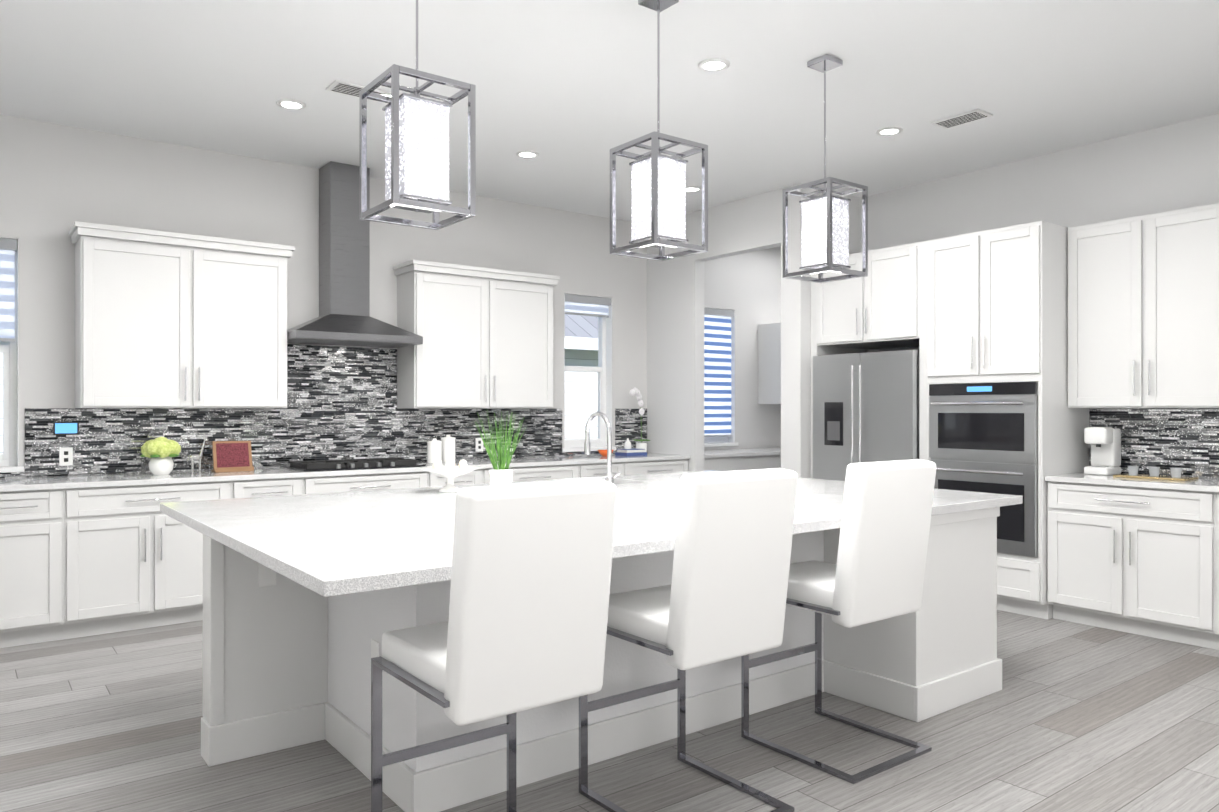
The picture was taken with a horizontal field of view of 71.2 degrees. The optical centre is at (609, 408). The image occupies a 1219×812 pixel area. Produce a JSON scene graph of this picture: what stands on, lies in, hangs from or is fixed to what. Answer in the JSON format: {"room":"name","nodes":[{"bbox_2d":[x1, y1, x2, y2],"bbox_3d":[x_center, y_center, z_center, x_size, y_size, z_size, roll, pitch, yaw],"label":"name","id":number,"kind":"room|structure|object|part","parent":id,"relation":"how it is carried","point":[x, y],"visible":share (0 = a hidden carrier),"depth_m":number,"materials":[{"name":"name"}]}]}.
{"room":"kitchen","nodes":[
{"label":"kitchen","id":0,"kind":"room"},
{"bbox_2d":[0,114,780,477],"bbox_3d":[-1.267,-0.228,7.338,11.600,3.200,0.200,0,0,-37],"label":"wall","id":1,"kind":"structure","parent":0,"point":[56,180],"depth_m":6.36,"materials":[{"name":"white paint"}]},
{"bbox_2d":[0,237,23,472],"bbox_3d":[-4.001,-0.336,5.226,0.666,1.469,0.195,0,0,-37],"label":"window","id":2,"kind":"structure","parent":1,"relation":"in","point":[9,459],"depth_m":5.40,"materials":[{"name":"white plastic"}]},
{"bbox_2d":[0,238,16,341],"bbox_3d":[-3.982,-0.741,5.200,0.590,0.641,0.070,0,0,-37],"label":"window shade","id":3,"kind":"object","parent":2,"relation":"attached to","point":[8,245],"visible":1,"depth_m":5.34,"materials":[{"name":"fabric"}]},
{"bbox_2d":[53,422,78,434],"bbox_3d":[-3.503,0.128,5.487,0.140,0.085,0.013,0,0,-37],"label":"control panel","id":4,"kind":"object","parent":1,"relation":"attached to","point":[59,428],"depth_m":5.48,"materials":[{"name":"glass"}]},
{"bbox_2d":[59,447,72,465],"bbox_3d":[-3.505,0.310,5.489,0.072,0.116,0.007,0,0,-37],"label":"electrical outlet plate","id":5,"kind":"object","parent":1,"relation":"attached to","point":[65,454],"depth_m":5.49,"materials":[{"name":"white plastic"}]},
{"bbox_2d":[73,225,292,407],"bbox_3d":[-2.871,-0.558,5.772,1.250,1.113,0.347,0,0,-37],"label":"upper cabinet","id":6,"kind":"object","parent":1,"relation":"attached to","point":[163,319],"depth_m":5.59,"materials":[{"name":"white wood"}]},
{"bbox_2d":[287,161,422,347],"bbox_3d":[-1.946,-1.156,6.381,0.950,1.341,0.497,0,0,-37],"label":"range hood","id":7,"kind":"object","parent":1,"relation":"attached to","point":[344,318],"visible":0.81,"depth_m":6.35,"materials":[{"name":"silver metal"}]},
{"bbox_2d":[393,264,496,407],"bbox_3d":[-1.324,-0.557,6.947,0.715,1.113,0.347,0,0,-37],"label":"upper cabinet","id":8,"kind":"object","parent":1,"relation":"attached to","point":[486,334],"depth_m":6.79,"materials":[{"name":"white wood"}]},
{"bbox_2d":[476,438,482,451],"bbox_3d":[-1.116,0.311,7.304,0.072,0.116,0.007,0,0,-37],"label":"electrical outlet plate","id":9,"kind":"object","parent":1,"relation":"attached to","point":[479,442],"depth_m":7.30,"materials":[{"name":"white plastic"}]},
{"bbox_2d":[497,272,556,407],"bbox_3d":[-0.867,-0.556,7.295,0.715,1.113,0.347,0,0,-37],"label":"upper cabinet","id":10,"kind":"object","parent":1,"relation":"attached to","point":[524,303],"depth_m":7.20,"materials":[{"name":"white wood"}]},
{"bbox_2d":[562,293,615,451],"bbox_3d":[-0.239,-0.333,8.085,0.616,1.469,0.195,0,0,-37],"label":"window","id":11,"kind":"structure","parent":1,"relation":"in","point":[603,369],"depth_m":8.23,"materials":[{"name":"white plastic"}]},
{"bbox_2d":[565,294,610,317],"bbox_3d":[-0.219,-0.968,8.059,0.540,0.181,0.070,0,0,-37],"label":"window shade","id":12,"kind":"object","parent":11,"relation":"attached to","point":[588,300],"visible":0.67,"depth_m":8.04,"materials":[{"name":"fabric"}]},
{"bbox_2d":[704,307,737,446],"bbox_3d":[1.075,-0.333,9.083,0.656,1.469,0.195,0,0,-37],"label":"window","id":13,"kind":"structure","parent":1,"relation":"in","point":[718,441],"depth_m":9.22,"materials":[{"name":"white plastic"}]},
{"bbox_2d":[704,308,733,436],"bbox_3d":[1.094,-0.378,9.057,0.580,1.361,0.070,0,0,-37],"label":"window shade","id":14,"kind":"object","parent":13,"relation":"attached to","point":[723,328],"visible":0.64,"depth_m":9.10,"materials":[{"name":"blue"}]},
{"bbox_2d":[758,322,780,403],"bbox_3d":[2.176,-0.487,9.607,1.066,0.880,0.347,0,0,-37],"label":"upper cabinet","id":15,"kind":"object","parent":1,"relation":"attached to","point":[769,363],"visible":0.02,"depth_m":9.27,"materials":[{"name":"white wood"}]},
{"bbox_2d":[0,610,1218,811],"bbox_3d":[1.079,1.428,2.928,13.200,0.120,10.300,0,0,-37],"label":"floor","id":16,"kind":"structure","parent":0,"point":[1073,717],"depth_m":3.42,"materials":[{"name":"grey wood"}]},
{"bbox_2d":[0,488,79,647],"bbox_3d":[-3.579,0.920,5.057,0.664,0.900,0.627,0,0,-37],"label":"base cabinet","id":17,"kind":"object","parent":16,"relation":"on","point":[40,531],"depth_m":4.91,"materials":[{"name":"white wood"}]},
{"bbox_2d":[80,480,247,636],"bbox_3d":[-3.005,0.920,5.493,1.064,0.900,0.627,0,0,-37],"label":"base cabinet","id":18,"kind":"object","parent":16,"relation":"on","point":[85,550],"depth_m":5.21,"materials":[{"name":"white wood"}]},
{"bbox_2d":[0,452,690,491],"bbox_3d":[-1.838,0.452,6.371,6.032,0.033,0.642,0,0,-37],"label":"countertop","id":19,"kind":"structure","parent":18,"relation":"on","point":[103,479],"depth_m":5.67,"materials":[{"name":"white stone"}]},
{"bbox_2d":[140,436,180,474],"bbox_3d":[-2.957,0.309,5.608,0.241,0.250,0.239,0,0,-37],"label":"hydrangea","id":20,"kind":"object","parent":19,"relation":"on","point":[160,452],"visible":1,"depth_m":5.54,"materials":[{"name":"green plant"}]},
{"bbox_2d":[188,437,208,472],"bbox_3d":[-2.765,0.313,5.722,0.134,0.242,0.036,0,0,-37],"label":"giraffe","id":21,"kind":"object","parent":19,"relation":"on","point":[196,456],"visible":1,"depth_m":5.71,"materials":[{"name":"silver metal"}]},
{"bbox_2d":[211,441,253,472],"bbox_3d":[-2.604,0.330,5.882,0.250,0.208,0.120,0,0,-37],"label":"easel","id":22,"kind":"object","parent":19,"relation":"on","point":[232,456],"visible":1,"depth_m":5.87,"materials":[{"name":"red fabric"}]},
{"bbox_2d":[283,457,425,471],"bbox_3d":[-1.887,0.411,6.320,0.900,0.047,0.490,0,0,-37],"label":"cooktop","id":23,"kind":"object","parent":19,"relation":"in","point":[339,464],"visible":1,"depth_m":6.21,"materials":[{"name":"black metal"}]},
{"bbox_2d":[427,437,446,462],"bbox_3d":[-1.404,0.337,6.832,0.119,0.195,0.119,0,0,44],"label":"decorative canister","id":24,"kind":"object","parent":19,"relation":"on","point":[443,450],"depth_m":6.79,"materials":[{"name":"white ceramic"}]},
{"bbox_2d":[446,435,455,461],"bbox_3d":[-1.316,0.325,6.948,0.119,0.220,0.119,0,0,44],"label":"decorative canister","id":25,"kind":"object","parent":19,"relation":"on","point":[450,440],"depth_m":6.90,"materials":[{"name":"white ceramic"}]},
{"bbox_2d":[598,450,613,455],"bbox_3d":[-0.034,0.408,7.798,0.150,0.055,0.150,0,0,-37],"label":"decorative bowl","id":26,"kind":"object","parent":19,"relation":"on","point":[603,452],"visible":0.65,"depth_m":7.75,"materials":[{"name":"orange ceramic"}]},
{"bbox_2d":[615,438,646,455],"bbox_3d":[0.201,0.356,7.888,0.242,0.160,0.180,0,0,-37],"label":"books","id":27,"kind":"object","parent":19,"relation":"on","point":[628,450],"visible":0.98,"depth_m":7.84,"materials":[{"name":"blue paper"}]},
{"bbox_2d":[630,387,649,451],"bbox_3d":[0.265,0.118,8.171,0.329,0.636,0.208,0,0,-37],"label":"orchid","id":28,"kind":"object","parent":19,"relation":"on","point":[636,392],"visible":0.88,"depth_m":8.15,"materials":[{"name":"white plant"}]},
{"bbox_2d":[248,476,315,497],"bbox_3d":[-2.456,0.920,5.910,0.604,0.900,0.627,0,0,-37],"label":"base cabinet","id":29,"kind":"object","parent":16,"relation":"on","point":[306,484],"depth_m":5.72,"materials":[{"name":"white wood"}]},
{"bbox_2d":[316,472,439,493],"bbox_3d":[-1.906,0.921,6.328,1.064,0.900,0.627,0,0,-37],"label":"base cabinet","id":30,"kind":"object","parent":16,"relation":"on","point":[390,480],"depth_m":6.12,"materials":[{"name":"white wood"}]},
{"bbox_2d":[440,468,491,485],"bbox_3d":[-1.357,0.921,6.745,0.604,0.900,0.627,0,0,-37],"label":"base cabinet","id":31,"kind":"object","parent":16,"relation":"on","point":[480,475],"depth_m":6.58,"materials":[{"name":"white wood"}]},
{"bbox_2d":[371,479,616,811],"bbox_3d":[-0.341,0.784,2.483,0.500,1.165,0.611,0,0,-37],"label":"stool","id":32,"kind":"object","parent":16,"relation":"on","point":[524,627],"visible":1,"depth_m":2.27,"materials":[{"name":"white leather"}]},
{"bbox_2d":[492,464,587,481],"bbox_3d":[-0.808,0.921,7.163,1.064,0.900,0.627,0,0,-37],"label":"base cabinet","id":33,"kind":"object","parent":16,"relation":"on","point":[554,471],"depth_m":7.03,"materials":[{"name":"white wood"}]},
{"bbox_2d":[160,470,1022,811],"bbox_3d":[-0.003,0.902,4.071,3.480,0.935,2.230,0,0,-37],"label":"kitchen island","id":34,"kind":"object","parent":16,"relation":"on","point":[265,659],"depth_m":3.44,"materials":[{"name":"white"}]},
{"bbox_2d":[420,459,479,491],"bbox_3d":[-0.833,0.351,4.452,0.310,0.165,0.310,0,0,-37],"label":"pedestal bowl","id":35,"kind":"object","parent":34,"relation":"on","point":[450,470],"visible":1,"depth_m":4.40,"materials":[{"name":"white ceramic"}]},
{"bbox_2d":[475,412,525,485],"bbox_3d":[-0.577,0.218,4.591,0.274,0.430,0.246,0,0,-37],"label":"grass plant","id":36,"kind":"object","parent":34,"relation":"on","point":[502,474],"visible":0.96,"depth_m":4.56,"materials":[{"name":"green plant"}]},
{"bbox_3d":[-0.003,0.554,4.072,3.480,0.240,2.230,0,0,-37],"label":"kitchen island top","id":37,"kind":"part","parent":34,"relation":"part of","materials":[{"name":"white stone"}]},
{"bbox_2d":[584,411,620,483],"bbox_3d":[-0.041,0.225,4.841,0.106,0.417,0.257,0,0,-37],"label":"faucet","id":38,"kind":"object","parent":34,"relation":"on","point":[609,477],"visible":0.98,"depth_m":4.75,"materials":[{"name":"silver metal"}]},
{"bbox_2d":[588,464,631,476],"bbox_3d":[-0.250,0.922,7.586,0.624,0.900,0.627,0,0,-37],"label":"base cabinet","id":39,"kind":"object","parent":16,"relation":"on","point":[594,470],"depth_m":7.36,"materials":[{"name":"white wood"}]},
{"bbox_2d":[632,460,687,474],"bbox_3d":[0.221,0.922,7.944,0.847,0.900,0.627,0,0,-37],"label":"base cabinet","id":40,"kind":"object","parent":16,"relation":"on","point":[638,466],"depth_m":7.73,"materials":[{"name":"white wood"}]},
{"bbox_2d":[579,468,797,811],"bbox_3d":[0.268,0.784,2.946,0.500,1.165,0.611,0,0,-37],"label":"stool","id":41,"kind":"object","parent":16,"relation":"on","point":[722,596],"visible":0.88,"depth_m":2.74,"materials":[{"name":"white leather"}]},
{"bbox_2d":[704,455,780,470],"bbox_3d":[1.166,0.923,8.662,1.267,0.900,0.627,0,0,-37],"label":"base cabinet","id":42,"kind":"object","parent":16,"relation":"on","point":[740,459],"depth_m":8.42,"materials":[{"name":"white wood"}]},
{"bbox_2d":[704,447,780,458],"bbox_3d":[1.848,0.454,9.172,2.970,0.034,0.642,0,0,-37],"label":"countertop","id":43,"kind":"structure","parent":42,"relation":"on","point":[727,453],"depth_m":8.51,"materials":[{"name":"white stone"}]},
{"bbox_2d":[741,459,936,783],"bbox_3d":[0.927,0.785,3.459,0.500,1.165,0.611,0,0,-37],"label":"stool","id":44,"kind":"object","parent":16,"relation":"on","point":[876,572],"visible":0.85,"depth_m":3.25,"materials":[{"name":"white leather"}]},
{"bbox_2d":[813,349,918,480],"bbox_3d":[2.183,0.465,6.715,0.781,1.788,0.910,0,0,-37],"label":"fridge","id":45,"kind":"object","parent":16,"relation":"on","point":[865,407],"visible":0.38,"depth_m":6.46,"materials":[{"name":"silver metal"}]},
{"bbox_2d":[997,541,1052,618],"bbox_3d":[2.794,1.168,5.998,0.687,0.405,0.820,0,0,-37],"label":"base cabinet","id":46,"kind":"object","parent":16,"relation":"on","point":[1021,580],"depth_m":5.58,"materials":[{"name":"white wood"}]},
{"bbox_2d":[1045,480,1196,645],"bbox_3d":[3.371,0.920,5.288,0.627,0.900,1.005,0,0,-37],"label":"base cabinet","id":47,"kind":"object","parent":16,"relation":"on","point":[1138,556],"depth_m":5.14,"materials":[{"name":"white wood"}]},
{"bbox_2d":[1045,472,1218,491],"bbox_3d":[3.625,0.451,4.942,0.642,0.033,1.864,0,0,-37],"label":"countertop","id":48,"kind":"structure","parent":47,"relation":"on","point":[1204,483],"depth_m":5.14,"materials":[{"name":"white stone"}]},
{"bbox_2d":[1084,427,1120,474],"bbox_3d":[3.256,0.279,5.625,0.230,0.310,0.150,0,0,-37],"label":"coffee maker","id":49,"kind":"object","parent":48,"relation":"on","point":[1105,442],"visible":1,"depth_m":5.58,"materials":[{"name":"white plastic"}]},
{"bbox_2d":[1113,466,1198,480],"bbox_3d":[3.402,0.399,5.309,0.220,0.070,0.400,0,0,-37],"label":"tray","id":50,"kind":"object","parent":48,"relation":"on","point":[1157,476],"visible":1,"depth_m":5.28,"materials":[{"name":"beige wood"}]},
{"bbox_2d":[1197,492,1218,649],"bbox_3d":[3.892,0.920,4.604,0.627,0.900,1.003,0,0,-37],"label":"base cabinet","id":51,"kind":"object","parent":16,"relation":"on","point":[1207,502],"depth_m":4.79,"materials":[{"name":"white wood"}]},
{"bbox_2d":[0,0,1218,246],"bbox_3d":[1.079,-1.892,2.930,13.200,0.120,10.300,0,0,-37],"label":"ceiling","id":52,"kind":"structure","parent":0,"point":[566,90],"depth_m":4.74,"materials":[{"name":"white paint"}]},
{"bbox_2d":[276,99,305,109],"bbox_3d":[-1.907,-1.825,5.098,0.169,0.009,0.179,0,0,-37],"label":"recessed light","id":53,"kind":"object","parent":52,"relation":"in","point":[291,104],"depth_m":5.11,"materials":[{"name":"white plastic"}]},
{"bbox_2d":[326,79,390,101],"bbox_3d":[-1.444,-1.823,4.894,0.320,0.011,0.170,0,0,-37],"label":"ceiling vent","id":54,"kind":"object","parent":52,"relation":"in","point":[343,87],"depth_m":4.85,"materials":[{"name":"white metal"}]},
{"bbox_2d":[359,0,475,229],"bbox_3d":[-0.698,-1.261,3.086,0.311,1.138,0.311,0,0,-37],"label":"pendant light","id":55,"kind":"object","parent":52,"relation":"hanging from","point":[416,152],"visible":1,"depth_m":3.03,"materials":[{"name":"silver metal"}]},
{"bbox_2d":[515,151,538,157],"bbox_3d":[-0.590,-1.824,6.098,0.170,0.009,0.175,0,0,-37],"label":"recessed light","id":56,"kind":"object","parent":52,"relation":"in","point":[523,154],"depth_m":6.12,"materials":[{"name":"white plastic"}]},
{"bbox_2d":[610,0,707,260],"bbox_3d":[0.217,-1.260,3.782,0.311,1.138,0.311,0,0,-37],"label":"pendant light","id":57,"kind":"object","parent":52,"relation":"hanging from","point":[658,199],"visible":1,"depth_m":3.74,"materials":[{"name":"silver metal"}]},
{"bbox_2d":[686,186,701,191],"bbox_3d":[0.688,-1.823,7.064,0.160,0.009,0.165,0,0,-37],"label":"recessed light","id":58,"kind":"object","parent":52,"relation":"in","point":[691,188],"depth_m":7.08,"materials":[{"name":"white plastic"}]},
{"bbox_2d":[698,58,729,71],"bbox_3d":[0.552,-1.825,4.513,0.176,0.009,0.172,0,0,-37],"label":"recessed light","id":59,"kind":"object","parent":52,"relation":"in","point":[714,64],"depth_m":4.52,"materials":[{"name":"white plastic"}]},
{"bbox_2d":[783,54,867,282],"bbox_3d":[1.133,-1.260,4.478,0.311,1.138,0.311,0,0,-37],"label":"pendant light","id":60,"kind":"object","parent":52,"relation":"hanging from","point":[825,232],"visible":1,"depth_m":4.44,"materials":[{"name":"silver metal"}]},
{"bbox_2d":[876,127,902,135],"bbox_3d":[1.838,-1.824,5.588,0.178,0.009,0.175,0,0,-37],"label":"recessed light","id":61,"kind":"object","parent":52,"relation":"in","point":[887,131],"depth_m":5.60,"materials":[{"name":"white plastic"}]},
{"bbox_2d":[931,109,992,128],"bbox_3d":[2.218,-1.822,5.365,0.170,0.011,0.320,0,0,-37],"label":"ceiling vent","id":62,"kind":"object","parent":52,"relation":"in","point":[977,114],"depth_m":5.35,"materials":[{"name":"white metal"}]},
{"bbox_2d":[647,189,778,470],"bbox_3d":[0.935,-0.228,7.812,0.120,3.200,1.710,0,0,-37],"label":"wall","id":63,"kind":"structure","parent":0,"point":[675,355],"depth_m":7.98,"materials":[{"name":"white paint"}]},
{"bbox_2d":[779,183,860,477],"bbox_3d":[2.768,-0.228,7.962,3.220,3.200,0.210,0,0,-37],"label":"wall","id":64,"kind":"structure","parent":0,"point":[795,294],"depth_m":6.97,"materials":[{"name":"white paint"}]},
{"bbox_2d":[861,113,1218,478],"bbox_3d":[3.385,-0.230,5.943,0.180,3.200,3.750,0,0,-37],"label":"wall","id":65,"kind":"structure","parent":0,"point":[1171,167],"depth_m":5.99,"materials":[{"name":"white paint"}]},
{"bbox_2d":[811,241,922,352],"bbox_3d":[2.225,-0.859,6.748,0.687,0.700,0.930,0,0,-37],"label":"upper cabinet","id":66,"kind":"object","parent":65,"relation":"attached to","point":[883,308],"depth_m":6.49,"materials":[{"name":"white wood"}]},
{"bbox_2d":[923,221,1067,384],"bbox_3d":[2.794,-0.692,6.000,0.687,1.035,0.820,0,0,-37],"label":"upper cabinet","id":67,"kind":"object","parent":65,"relation":"attached to","point":[988,306],"depth_m":5.70,"materials":[{"name":"white wood"}]},
{"bbox_2d":[929,382,1037,556],"bbox_3d":[2.744,0.396,5.960,0.700,1.134,0.756,0,0,-37],"label":"wall oven","id":68,"kind":"object","parent":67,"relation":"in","point":[983,437],"visible":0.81,"depth_m":5.69,"materials":[{"name":"silver metal"}]},
{"bbox_2d":[1068,204,1215,407],"bbox_3d":[3.482,-0.604,5.375,0.347,1.203,1.002,0,0,-37],"label":"upper cabinet","id":69,"kind":"object","parent":65,"relation":"attached to","point":[1143,311],"depth_m":5.31,"materials":[{"name":"white wood"}]},
{"bbox_2d":[1212,203,1218,407],"bbox_3d":[4.003,-0.604,4.689,0.347,1.203,1.002,0,0,-37],"label":"upper cabinet","id":70,"kind":"object","parent":65,"relation":"attached to","point":[1215,207],"depth_m":4.99,"materials":[{"name":"white wood"}]},
{"label":"outside","id":71,"kind":"structure","parent":0,"visible":0},
{"bbox_3d":[-10.103,1.832,21.609,50.000,0.100,33.220,0,0,-37],"label":"ground","id":72,"kind":"structure","parent":71,"visible":0},
{"bbox_2d":[0,250,720,453],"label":"window","id":73,"kind":"structure","parent":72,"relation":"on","point":[581,388],"depth_m":13.59,"materials":[{"name":"white"}]}
]}

